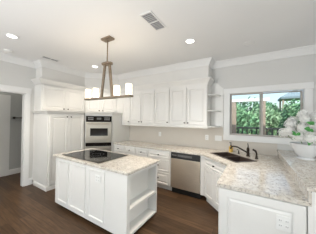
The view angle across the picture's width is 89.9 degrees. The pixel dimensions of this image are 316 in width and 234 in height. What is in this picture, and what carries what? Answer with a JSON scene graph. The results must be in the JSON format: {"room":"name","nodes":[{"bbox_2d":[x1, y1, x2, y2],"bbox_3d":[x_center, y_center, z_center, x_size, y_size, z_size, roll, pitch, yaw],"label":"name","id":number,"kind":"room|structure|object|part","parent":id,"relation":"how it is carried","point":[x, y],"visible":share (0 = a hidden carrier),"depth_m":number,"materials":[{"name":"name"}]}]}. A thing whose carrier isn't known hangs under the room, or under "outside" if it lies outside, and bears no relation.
{"room":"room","nodes":[
{"label":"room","id":0,"kind":"room"},
{"bbox_2d":[0,92,22,169],"bbox_3d":[-4.263,0.133,3.977,0.100,2.849,3.600,0,-1,31],"label":"wall","id":1,"kind":"structure","parent":0,"point":[16,99],"depth_m":4.39,"materials":[{"name":"paint"}]},
{"bbox_2d":[0,94,10,175],"bbox_3d":[-4.256,0.481,3.848,0.043,2.150,0.980,0,-1,31],"label":"door","id":2,"kind":"structure","parent":1,"relation":"in","point":[5,100],"depth_m":4.17,"materials":[{"name":"white paint"}]},
{"bbox_3d":[-4.147,0.049,3.990,0.008,0.820,0.280,0,-1,31],"label":"panel","id":3,"kind":"part","parent":2,"relation":"part of","materials":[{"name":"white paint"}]},
{"bbox_2d":[0,167,20,176],"bbox_3d":[-4.230,1.488,3.927,0.020,0.140,3.600,0,-1,31],"label":"baseboard","id":4,"kind":"structure","parent":1,"relation":"attached to","point":[16,170],"depth_m":4.36,"materials":[{"name":"white paint"}]},
{"bbox_2d":[0,60,84,185],"bbox_3d":[-3.674,0.123,2.636,0.120,2.849,6.716,0,-1,31],"label":"wall","id":5,"kind":"structure","parent":0,"point":[11,74],"depth_m":3.59,"materials":[{"name":"grey paint"}]},
{"bbox_2d":[0,84,31,186],"bbox_3d":[-3.300,0.445,3.232,0.146,2.230,1.095,0,-1,31],"label":"door frame","id":6,"kind":"structure","parent":5,"relation":"in","point":[26,92],"depth_m":3.60,"materials":[{"name":"white paint"}]},
{"bbox_2d":[34,84,84,111],"bbox_3d":[-2.479,-0.442,4.101,0.396,0.600,1.080,0,-1,31],"label":"upper cabinet","id":7,"kind":"object","parent":5,"relation":"attached to","point":[46,97],"visible":0.98,"depth_m":3.86,"materials":[{"name":"white paint"}]},
{"bbox_3d":[-2.479,-0.446,3.801,0.020,0.560,0.505,0,-1,31],"label":"door","id":8,"kind":"part","parent":7,"relation":"part of","materials":[{"name":"white paint"}]},
{"bbox_3d":[-2.212,-0.437,4.244,0.020,0.560,0.520,0,-1,31],"label":"door","id":9,"kind":"part","parent":7,"relation":"part of","materials":[{"name":"white paint"}]},
{"bbox_2d":[31,76,214,92],"bbox_3d":[-0.816,-0.786,4.022,4.240,0.117,1.332,1,-1,4],"label":"crown molding","id":10,"kind":"structure","parent":7,"relation":"on","point":[39,80],"depth_m":3.79,"materials":[{"name":"white paint"}]},
{"bbox_2d":[0,173,217,233],"bbox_3d":[-0.736,1.612,0.823,9.597,0.100,7.006,0,-1,31],"label":"floor","id":11,"kind":"structure","parent":0,"point":[29,209],"depth_m":2.52,"materials":[{"name":"brown wood"}]},
{"bbox_2d":[32,110,84,190],"bbox_3d":[-2.421,0.721,3.876,0.738,1.720,0.906,0,-1,31],"label":"pantry cabinet","id":12,"kind":"object","parent":11,"relation":"on","point":[54,132],"visible":0.84,"depth_m":3.56,"materials":[{"name":"white paint"}]},
{"bbox_3d":[-2.403,1.536,3.868,0.618,0.090,0.869,0,-1,31],"label":"moulding","id":13,"kind":"part","parent":12,"relation":"part of","materials":[{"name":"white paint"}]},
{"bbox_3d":[-2.408,-0.107,3.868,0.715,0.065,0.876,0,-1,31],"label":"moulding","id":14,"kind":"part","parent":12,"relation":"part of","materials":[{"name":"white paint"}]},
{"bbox_3d":[-2.232,0.707,3.562,0.020,1.515,0.404,0,-1,31],"label":"door","id":15,"kind":"part","parent":12,"relation":"part of","materials":[{"name":"white paint"}]},
{"bbox_3d":[-2.024,0.714,3.906,0.020,1.515,0.394,0,-1,31],"label":"door","id":16,"kind":"part","parent":12,"relation":"part of","materials":[{"name":"white paint"}]},
{"bbox_2d":[55,157,156,233],"bbox_3d":[-0.927,1.151,2.683,1.687,0.867,0.729,0,-1,31],"label":"kitchen island","id":17,"kind":"object","parent":11,"relation":"on","point":[119,204],"visible":0.91,"depth_m":2.31,"materials":[{"name":"white paint"}]},
{"bbox_3d":[-1.619,1.100,2.686,0.320,0.700,0.016,0,-1,31],"label":"raised panel","id":18,"kind":"part","parent":17,"relation":"part of","materials":[{"name":"white paint"}]},
{"bbox_3d":[-1.259,1.102,2.468,0.390,0.700,0.016,0,-1,31],"label":"raised panel","id":19,"kind":"part","parent":17,"relation":"part of","materials":[{"name":"white paint"}]},
{"bbox_3d":[-0.879,1.104,2.238,0.340,0.700,0.016,0,-1,31],"label":"raised panel","id":20,"kind":"part","parent":17,"relation":"part of","materials":[{"name":"white paint"}]},
{"bbox_2d":[95,174,100,182],"bbox_3d":[-0.845,0.867,2.219,0.110,0.100,0.009,0,-1,31],"label":"power outlet","id":21,"kind":"object","parent":17,"relation":"attached to","point":[97,177],"visible":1,"depth_m":2.21,"materials":[{"name":"white plastic"}]},
{"bbox_2d":[53,148,159,175],"bbox_3d":[-0.924,0.699,2.700,1.770,0.035,0.779,0,-1,31],"label":"island countertop","id":22,"kind":"structure","parent":17,"relation":"on","point":[130,164],"depth_m":2.35,"materials":[{"name":"stone"}]},
{"bbox_2d":[62,149,127,163],"bbox_3d":[-1.118,0.675,2.805,1.000,0.010,0.630,0,-1,31],"label":"cooktop","id":23,"kind":"object","parent":22,"relation":"in","point":[92,155],"visible":1,"depth_m":2.73,"materials":[{"name":"glass"}]},
{"bbox_3d":[-1.118,0.677,2.805,1.000,0.005,0.630,0,-1,31],"label":"frame","id":24,"kind":"part","parent":23,"relation":"part of","materials":[{"name":"glass"}]},
{"bbox_2d":[84,112,128,151],"bbox_3d":[-1.405,0.743,4.509,1.170,1.720,0.633,1,-1,-14],"label":"tall cabinet","id":25,"kind":"object","parent":11,"relation":"on","point":[120,132],"visible":0.24,"depth_m":4.38,"materials":[{"name":"white paint"}]},
{"bbox_2d":[85,116,111,150],"bbox_3d":[-1.622,0.648,4.389,0.638,1.340,0.604,1,-1,-14],"label":"wall oven","id":26,"kind":"object","parent":25,"relation":"in","point":[98,128],"visible":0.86,"depth_m":4.16,"materials":[{"name":"silver metal"}]},
{"bbox_3d":[-1.575,1.041,4.172,0.638,0.540,0.039,1,-1,-14],"label":"oven door","id":27,"kind":"part","parent":26,"relation":"part of","materials":[{"name":"metal"}]},
{"bbox_3d":[-1.566,0.404,4.181,0.638,0.545,0.039,1,-1,-14],"label":"oven door","id":28,"kind":"part","parent":26,"relation":"part of","materials":[{"name":"metal"}]},
{"bbox_3d":[-1.563,0.049,4.193,0.638,0.145,0.024,1,-1,-14],"label":"control panel","id":29,"kind":"part","parent":26,"relation":"part of","materials":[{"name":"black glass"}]},
{"bbox_3d":[-1.416,-0.088,4.263,1.008,0.065,0.237,1,-1,-28],"label":"moulding","id":30,"kind":"part","parent":25,"relation":"part of","materials":[{"name":"white paint"}]},
{"bbox_3d":[-1.069,0.781,4.577,0.018,1.655,0.665,0,-1,31],"label":"panel","id":31,"kind":"part","parent":25,"relation":"part of","materials":[{"name":"white paint"}]},
{"bbox_2d":[114,144,124,153],"bbox_3d":[-0.900,1.175,4.445,0.404,0.867,0.653,0,-1,31],"label":"base cabinet","id":32,"kind":"object","parent":11,"relation":"on","point":[117,148],"visible":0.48,"depth_m":4.18,"materials":[{"name":"white paint"}]},
{"bbox_2d":[125,146,147,157],"bbox_3d":[-0.409,1.178,4.148,0.740,0.867,0.653,0,-1,31],"label":"base cabinet","id":33,"kind":"object","parent":11,"relation":"on","point":[143,152],"visible":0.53,"depth_m":3.88,"materials":[{"name":"white paint"}]},
{"bbox_3d":[-0.710,0.838,4.006,0.354,0.155,0.020,0,-1,31],"label":"drawer","id":34,"kind":"part","parent":33,"relation":"part of","materials":[{"name":"white paint"}]},
{"bbox_3d":[-0.393,0.839,3.814,0.354,0.155,0.020,0,-1,31],"label":"drawer","id":35,"kind":"part","parent":33,"relation":"part of","materials":[{"name":"white paint"}]},
{"bbox_2d":[148,149,171,190],"bbox_3d":[0.163,1.181,3.802,0.593,0.867,0.653,0,-1,31],"label":"base cabinet","id":36,"kind":"object","parent":11,"relation":"on","point":[164,166],"visible":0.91,"depth_m":3.50,"materials":[{"name":"white paint"}]},
{"bbox_3d":[0.010,1.074,3.566,0.551,0.270,0.020,0,-1,31],"label":"drawer","id":37,"kind":"part","parent":36,"relation":"part of","materials":[{"name":"white paint"}]},
{"bbox_3d":[0.013,0.841,3.569,0.551,0.155,0.020,0,-1,31],"label":"drawer","id":38,"kind":"part","parent":36,"relation":"part of","materials":[{"name":"white paint"}]},
{"bbox_3d":[0.006,1.356,3.562,0.551,0.265,0.020,0,-1,31],"label":"drawer","id":39,"kind":"part","parent":36,"relation":"part of","materials":[{"name":"white paint"}]},
{"bbox_2d":[171,152,202,198],"bbox_3d":[0.692,1.186,3.474,0.620,0.862,0.608,0,-1,31],"label":"dishwasher","id":40,"kind":"object","parent":11,"relation":"on","point":[185,168],"visible":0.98,"depth_m":3.21,"materials":[{"name":"silver metal"}]},
{"bbox_3d":[0.547,1.183,3.234,0.620,0.613,0.027,0,-1,31],"label":"door","id":41,"kind":"part","parent":40,"relation":"part of","materials":[{"name":"metal"}]},
{"bbox_3d":[0.550,0.811,3.236,0.620,0.124,0.033,0,-1,31],"label":"control panel","id":42,"kind":"part","parent":40,"relation":"part of","materials":[{"name":"black plastic"}]},
{"bbox_3d":[0.686,1.557,3.468,0.614,0.119,0.470,0,-1,31],"label":"kick plate","id":43,"kind":"part","parent":40,"relation":"part of","materials":[{"name":"black plastic"}]},
{"bbox_2d":[200,156,225,210],"bbox_3d":[1.159,1.181,2.886,0.555,0.867,0.966,1,-1,-14],"label":"base cabinet","id":44,"kind":"object","parent":11,"relation":"on","point":[211,170],"visible":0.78,"depth_m":2.81,"materials":[{"name":"white paint"}]},
{"bbox_3d":[0.936,1.133,3.191,0.078,0.767,0.300,0,-1,31],"label":"filler panel","id":45,"kind":"part","parent":44,"relation":"part of","materials":[{"name":"white paint"}]},
{"bbox_3d":[0.925,1.214,2.863,0.020,0.555,0.332,1,-1,-14],"label":"door","id":46,"kind":"part","parent":44,"relation":"part of","materials":[{"name":"white paint"}]},
{"bbox_3d":[0.970,0.842,2.705,0.020,0.155,0.669,1,-1,-14],"label":"drawer","id":47,"kind":"part","parent":44,"relation":"part of","materials":[{"name":"white paint"}]},
{"bbox_3d":[1.005,1.211,2.537,0.020,0.555,0.332,1,-1,-14],"label":"door","id":48,"kind":"part","parent":44,"relation":"part of","materials":[{"name":"white paint"}]},
{"bbox_2d":[218,187,306,233],"bbox_3d":[1.135,1.167,1.822,0.692,0.867,0.833,0,-1,31],"label":"base cabinet","id":49,"kind":"object","parent":11,"relation":"on","point":[239,212],"visible":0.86,"depth_m":1.48,"materials":[{"name":"white paint"}]},
{"bbox_2d":[113,140,308,205],"bbox_3d":[0.168,0.719,3.070,3.653,0.035,1.967,0,-1,31],"label":"countertop","id":50,"kind":"structure","parent":49,"relation":"on","point":[267,176],"depth_m":1.95,"materials":[{"name":"beige stone"}]},
{"bbox_2d":[211,152,255,162],"bbox_3d":[1.308,0.804,2.832,0.400,0.198,0.710,1,-1,-14],"label":"sink","id":51,"kind":"object","parent":50,"relation":"in","point":[232,157],"visible":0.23,"depth_m":2.85,"materials":[{"name":"brown metal"}]},
{"bbox_3d":[1.267,0.809,2.997,0.356,0.192,0.328,1,-1,-14],"label":"bowl","id":52,"kind":"part","parent":51,"relation":"part of","materials":[{"name":"brown metal"}]},
{"bbox_3d":[1.348,0.805,2.668,0.356,0.192,0.328,1,-1,-14],"label":"bowl","id":53,"kind":"part","parent":51,"relation":"part of","materials":[{"name":"brown metal"}]},
{"bbox_2d":[230,143,249,156],"bbox_3d":[1.525,0.602,2.947,0.330,0.231,0.114,1,-1,14],"label":"kitchen faucet","id":54,"kind":"object","parent":50,"relation":"on","point":[247,149],"visible":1,"depth_m":2.90,"materials":[{"name":"brown metal"}]},
{"bbox_2d":[276,214,290,232],"bbox_3d":[1.084,0.921,1.366,0.100,0.125,0.009,0,-1,31],"label":"power outlet","id":55,"kind":"object","parent":49,"relation":"attached to","point":[283,223],"visible":1,"depth_m":1.36,"materials":[{"name":"white plastic"}]},
{"bbox_2d":[307,192,315,233],"bbox_3d":[1.802,1.117,2.082,0.171,0.990,1.959,0,-1,31],"label":"wall","id":56,"kind":"structure","parent":11,"relation":"on","point":[311,211],"depth_m":1.28,"materials":[{"name":"white paint"}]},
{"bbox_2d":[277,152,311,206],"bbox_3d":[1.742,0.683,2.122,0.020,0.122,1.961,0,-1,31],"label":"granite splash","id":57,"kind":"object","parent":56,"relation":"on","point":[307,194],"visible":0.57,"depth_m":1.54,"materials":[{"name":"beige stone"}]},
{"bbox_2d":[277,149,315,191],"bbox_3d":[1.975,0.605,1.964,0.607,0.035,1.949,0,-1,31],"label":"bar","id":58,"kind":"object","parent":56,"relation":"on","point":[304,170],"visible":0.91,"depth_m":1.81,"materials":[{"name":"stone"}]},
{"bbox_2d":[289,142,315,160],"bbox_3d":[2.100,0.484,2.250,0.356,0.218,0.356,0,-1,31],"label":"flower bowl","id":59,"kind":"object","parent":58,"relation":"on","point":[304,151],"visible":0.98,"depth_m":2.17,"materials":[{"name":"ceramic"}]},
{"bbox_2d":[278,128,292,139],"bbox_3d":[1.905,0.249,2.396,0.153,0.174,0.142,1,-1,-6],"label":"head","id":60,"kind":"object","parent":59,"relation":"in","point":[280,131],"visible":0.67,"depth_m":2.38},
{"bbox_2d":[283,127,295,135],"bbox_3d":[1.904,0.229,2.293,0.141,0.183,0.150,1,-1,-40],"label":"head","id":61,"kind":"object","parent":59,"relation":"in","point":[288,131],"visible":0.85,"depth_m":2.26},
{"bbox_2d":[283,119,297,131],"bbox_3d":[1.954,0.140,2.331,0.150,0.216,0.160,1,-1,5],"label":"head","id":62,"kind":"object","parent":59,"relation":"in","point":[290,123],"visible":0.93,"depth_m":2.30},
{"bbox_2d":[287,116,297,130],"bbox_3d":[2.034,0.100,2.400,0.157,0.222,0.152,1,-1,-42],"label":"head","id":63,"kind":"object","parent":59,"relation":"in","point":[291,117],"visible":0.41,"depth_m":2.36},
{"bbox_2d":[291,131,304,142],"bbox_3d":[1.890,0.276,2.130,0.152,0.184,0.263,0,-1,37],"label":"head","id":64,"kind":"object","parent":59,"relation":"in","point":[296,135],"visible":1,"depth_m":2.11},
{"bbox_2d":[296,123,307,133],"bbox_3d":[1.969,0.180,2.152,0.146,0.202,0.141,0,-1,37],"label":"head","id":65,"kind":"object","parent":59,"relation":"in","point":[300,127],"visible":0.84,"depth_m":2.13},
{"bbox_2d":[297,109,309,116],"bbox_3d":[2.104,-0.010,2.286,0.136,0.215,0.145,1,-1,-34],"label":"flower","id":66,"kind":"object","parent":59,"relation":"in","point":[303,111],"visible":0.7,"depth_m":2.26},
{"bbox_2d":[298,114,313,124],"bbox_3d":[2.060,0.073,2.205,0.160,0.230,0.154,0,-1,23],"label":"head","id":67,"kind":"object","parent":59,"relation":"in","point":[305,118],"visible":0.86,"depth_m":2.17},
{"bbox_2d":[304,121,315,144],"bbox_3d":[1.965,0.218,2.034,0.256,0.326,0.215,1,-1,-15],"label":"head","id":68,"kind":"object","parent":59,"relation":"in","point":[309,138],"visible":1,"depth_m":2.02},
{"bbox_2d":[308,121,315,131],"bbox_3d":[2.072,0.114,2.082,0.147,0.277,0.165,1,-1,6],"label":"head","id":69,"kind":"object","parent":59,"relation":"in","point":[313,127],"visible":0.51,"depth_m":2.07},
{"bbox_2d":[36,65,211,92],"bbox_3d":[-0.843,-1.026,3.696,3.617,0.449,2.017,0,-1,31],"label":"wall","id":70,"kind":"structure","parent":0,"point":[203,71],"depth_m":3.98,"materials":[{"name":"paint"}]},
{"bbox_2d":[0,45,315,79],"bbox_3d":[-0.480,-1.197,2.641,10.481,0.125,4.380,1,-1,-9],"label":"trim","id":71,"kind":"structure","parent":70,"relation":"attached to","point":[306,50],"depth_m":3.49,"materials":[{"name":"white paint"}]},
{"bbox_2d":[0,0,315,74],"bbox_3d":[-0.697,-1.347,0.863,9.597,0.120,7.006,0,-1,31],"label":"ceiling","id":72,"kind":"structure","parent":0,"point":[70,32],"depth_m":2.28,"materials":[{"name":"white paint"}]},
{"bbox_2d":[4,33,18,38],"bbox_3d":[-2.318,-1.281,2.511,0.176,0.009,0.176,0,-1,31],"label":"recessed light","id":73,"kind":"object","parent":72,"relation":"in","point":[9,35],"visible":1,"depth_m":2.51,"materials":[{"name":"white paint"}]},
{"bbox_2d":[41,56,58,61],"bbox_3d":[-2.345,-1.268,3.455,0.120,0.010,0.340,0,-1,31],"label":"ceiling vent","id":74,"kind":"object","parent":72,"relation":"in","point":[45,57],"visible":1,"depth_m":3.44,"materials":[{"name":"white metal"}]},
{"bbox_2d":[84,35,132,100],"bbox_3d":[-0.819,-0.778,2.539,1.036,0.974,0.110,0,-1,31],"label":"chandelier","id":75,"kind":"object","parent":72,"relation":"hanging from","point":[109,38],"visible":1,"depth_m":2.50,"materials":[{"name":"brown metal"}]},
{"bbox_3d":[-1.228,-0.406,2.779,0.092,0.148,0.092,0,-1,31],"label":"lamp shade","id":76,"kind":"part","parent":75,"relation":"part of","materials":[{"name":"white glass"}]},
{"bbox_3d":[-1.048,-0.405,2.670,0.092,0.148,0.092,0,-1,31],"label":"lamp shade","id":77,"kind":"part","parent":75,"relation":"part of","materials":[{"name":"white glass"}]},
{"bbox_3d":[-0.895,-0.583,2.581,0.115,0.528,0.024,0,-1,31],"label":"leg","id":78,"kind":"part","parent":75,"relation":"part of","materials":[{"name":"brown wood"}]},
{"bbox_3d":[-0.815,-0.854,2.539,0.200,0.025,0.110,0,-1,31],"label":"plate","id":79,"kind":"part","parent":75,"relation":"part of","materials":[{"name":"brown wood"}]},
{"bbox_3d":[-0.743,-0.582,2.490,0.115,0.528,0.024,0,-1,31],"label":"leg","id":80,"kind":"part","parent":75,"relation":"part of","materials":[{"name":"brown wood"}]},
{"bbox_3d":[-0.629,-0.403,2.417,0.092,0.148,0.092,0,-1,31],"label":"lamp shade","id":81,"kind":"part","parent":75,"relation":"part of","materials":[{"name":"white glass"}]},
{"bbox_3d":[-0.423,-0.402,2.292,0.092,0.148,0.092,0,-1,31],"label":"lamp shade","id":82,"kind":"part","parent":75,"relation":"part of","materials":[{"name":"white glass"}]},
{"bbox_2d":[139,10,166,30],"bbox_3d":[-0.057,-1.256,2.089,0.170,0.010,0.400,0,-1,31],"label":"ceiling vent","id":83,"kind":"object","parent":72,"relation":"in","point":[149,17],"visible":1,"depth_m":2.07,"materials":[{"name":"white metal"}]},
{"bbox_2d":[185,38,194,43],"bbox_3d":[0.525,-1.242,2.595,0.176,0.009,0.176,0,-1,31],"label":"recessed light","id":84,"kind":"object","parent":72,"relation":"in","point":[190,40],"visible":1,"depth_m":2.59,"materials":[{"name":"white paint"}]},
{"bbox_2d":[122,124,210,128],"bbox_3d":[0.083,0.220,4.086,2.436,0.044,0.334,0,-1,31],"label":"rail","id":85,"kind":"object","parent":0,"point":[204,127],"visible":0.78,"depth_m":3.76,"materials":[{"name":"white paint"}]},
{"bbox_2d":[129,54,315,155],"bbox_3d":[1.657,0.204,3.416,8.197,2.849,0.144,0,-1,31],"label":"wall","id":86,"kind":"structure","parent":0,"point":[299,69],"depth_m":3.30,"materials":[{"name":"grey paint"}]},
{"bbox_2d":[85,92,122,112],"bbox_3d":[-1.616,-0.421,4.772,1.179,0.600,0.945,0,-1,31],"label":"upper cabinet","id":87,"kind":"object","parent":86,"relation":"attached to","point":[105,105],"visible":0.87,"depth_m":4.61,"materials":[{"name":"white paint"}]},
{"bbox_3d":[-1.843,-0.428,4.541,0.406,0.560,0.020,1,-1,-14],"label":"door","id":88,"kind":"part","parent":87,"relation":"part of","materials":[{"name":"white paint"}]},
{"bbox_3d":[-1.445,-0.421,4.639,0.406,0.560,0.020,1,-1,-14],"label":"door","id":89,"kind":"part","parent":87,"relation":"part of","materials":[{"name":"white paint"}]},
{"bbox_2d":[122,92,130,123],"bbox_3d":[-0.830,-0.263,4.624,0.315,0.910,0.378,0,-1,31],"label":"upper cabinet","id":90,"kind":"object","parent":86,"relation":"attached to","point":[126,102],"visible":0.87,"depth_m":4.49,"materials":[{"name":"white paint"}]},
{"bbox_2d":[130,89,154,124],"bbox_3d":[-0.354,-0.261,4.336,0.793,0.910,0.378,0,-1,31],"label":"upper cabinet","id":91,"kind":"object","parent":86,"relation":"attached to","point":[142,110],"visible":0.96,"depth_m":4.18,"materials":[{"name":"white paint"}]},
{"bbox_3d":[-0.612,-0.253,4.321,0.352,0.832,0.020,0,-1,31],"label":"door","id":92,"kind":"part","parent":91,"relation":"part of","materials":[{"name":"white paint"}]},
{"bbox_3d":[-0.272,-0.252,4.115,0.407,0.832,0.020,0,-1,31],"label":"door","id":93,"kind":"part","parent":91,"relation":"part of","materials":[{"name":"white paint"}]},
{"bbox_2d":[154,87,169,124],"bbox_3d":[0.168,-0.258,4.020,0.423,0.910,0.378,0,-1,31],"label":"upper cabinet","id":94,"kind":"object","parent":86,"relation":"attached to","point":[162,95],"visible":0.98,"depth_m":3.88,"materials":[{"name":"white paint"}]},
{"bbox_2d":[169,83,210,125],"bbox_3d":[0.731,-0.255,3.680,0.889,0.910,0.378,0,-1,31],"label":"upper cabinet","id":95,"kind":"object","parent":86,"relation":"attached to","point":[190,105],"visible":1,"depth_m":3.52,"materials":[{"name":"white paint"}]},
{"bbox_3d":[0.460,-0.248,3.673,0.417,0.832,0.020,0,-1,31],"label":"door","id":96,"kind":"part","parent":95,"relation":"part of","materials":[{"name":"white paint"}]},
{"bbox_3d":[0.841,-0.246,3.442,0.438,0.832,0.020,0,-1,31],"label":"door","id":97,"kind":"part","parent":95,"relation":"part of","materials":[{"name":"white paint"}]},
{"bbox_2d":[208,83,223,127],"bbox_3d":[1.245,-0.270,3.410,0.263,0.985,0.312,0,-1,31],"label":"shelf","id":98,"kind":"object","parent":86,"relation":"attached to","point":[216,95],"visible":0.98,"depth_m":3.52,"materials":[{"name":"white paint"}]},
{"bbox_2d":[215,135,221,140],"bbox_3d":[1.338,0.471,3.512,0.145,0.118,0.010,0,-1,31],"label":"light switch","id":99,"kind":"object","parent":86,"relation":"attached to","point":[217,138],"visible":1,"depth_m":3.51,"materials":[{"name":"white plastic"}]},
{"bbox_2d":[223,82,313,144],"bbox_3d":[2.084,-0.053,3.139,1.451,1.110,0.157,0,-1,31],"label":"window","id":100,"kind":"structure","parent":86,"relation":"in","point":[305,89],"depth_m":3.13,"materials":[{"name":"white paint"}]},
{"bbox_3d":[1.845,-0.053,3.319,0.598,0.881,0.030,0,-1,31],"label":"sash","id":101,"kind":"part","parent":100,"relation":"part of","materials":[{"name":"beige paint"}]},
{"bbox_3d":[2.350,-0.050,3.052,0.663,0.881,0.030,0,-1,31],"label":"sash","id":102,"kind":"part","parent":100,"relation":"part of","materials":[{"name":"beige paint"}]},
{"label":"outside","id":103,"kind":"structure","parent":0,"visible":0},
{"bbox_3d":[15.374,2.456,17.718,36.000,0.300,33.684,0,-1,31],"label":"ground","id":104,"kind":"structure","parent":103,"visible":0},
{"bbox_2d":[236,103,258,133],"bbox_3d":[4.181,0.546,8.518,2.224,2.986,2.427,0,-1,31],"label":"tree","id":105,"kind":"object","parent":104,"relation":"on","point":[244,121],"visible":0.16,"depth_m":7.91,"materials":[{"name":"green plant"}]},
{"bbox_2d":[238,97,278,134],"bbox_3d":[9.200,0.127,14.833,3.836,4.140,3.872,0,-1,31],"label":"tree","id":106,"kind":"object","parent":104,"relation":"on","point":[243,103],"visible":0.09,"depth_m":14.13,"materials":[{"name":"green plant"}]},
{"bbox_2d":[247,105,282,135],"bbox_3d":[6.748,0.610,10.053,2.094,2.964,2.132,0,-1,31],"label":"tree","id":107,"kind":"object","parent":104,"relation":"on","point":[273,119],"visible":0.47,"depth_m":9.74,"materials":[{"name":"green plant"}]},
{"bbox_2d":[277,99,299,131],"bbox_3d":[6.683,0.609,7.343,1.812,2.893,2.314,0,-1,31],"label":"tree","id":108,"kind":"object","parent":104,"relation":"on","point":[293,110],"visible":0.19,"depth_m":7.17,"materials":[{"name":"green plant"}]},
{"bbox_2d":[278,90,299,110],"bbox_3d":[13.263,-0.310,15.363,2.400,4.750,2.400,0,-1,31],"label":"pavilion","id":109,"kind":"object","parent":104,"relation":"on","point":[289,96],"visible":0.27,"depth_m":14.91,"materials":[{"name":"beige paint"}]},
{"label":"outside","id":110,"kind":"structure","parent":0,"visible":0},
{"bbox_3d":[3.437,1.742,3.767,8.000,0.130,2.334,0,-1,31],"label":"floor","id":111,"kind":"structure","parent":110,"visible":0},
{"bbox_2d":[232,98,268,136],"bbox_3d":[2.702,0.569,4.782,1.080,2.225,0.160,0,-1,31],"label":"pergola","id":112,"kind":"object","parent":111,"relation":"on","point":[234,101],"visible":0.33,"depth_m":4.75,"materials":[{"name":"beige paint"}]},
{"bbox_3d":[2.376,0.607,4.979,0.144,2.145,0.140,0,-1,31],"label":"post","id":113,"kind":"part","parent":112,"relation":"part of","materials":[{"name":"beige paint"}]},
{"bbox_3d":[3.026,0.610,4.585,0.144,2.145,0.140,0,-1,31],"label":"post","id":114,"kind":"part","parent":112,"relation":"part of","materials":[{"name":"beige paint"}]},
{"bbox_2d":[237,127,288,135],"bbox_3d":[3.615,0.940,4.363,2.600,1.255,0.060,0,-1,31],"label":"porch railing","id":115,"kind":"object","parent":111,"relation":"on","point":[246,128],"visible":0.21,"depth_m":4.77,"materials":[{"name":"black metal"}]},
{"bbox_3d":[3.623,0.338,4.371,2.600,0.050,0.060,0,-1,31],"label":"rail","id":116,"kind":"part","parent":115,"relation":"part of","materials":[{"name":"black metal"}]}
]}

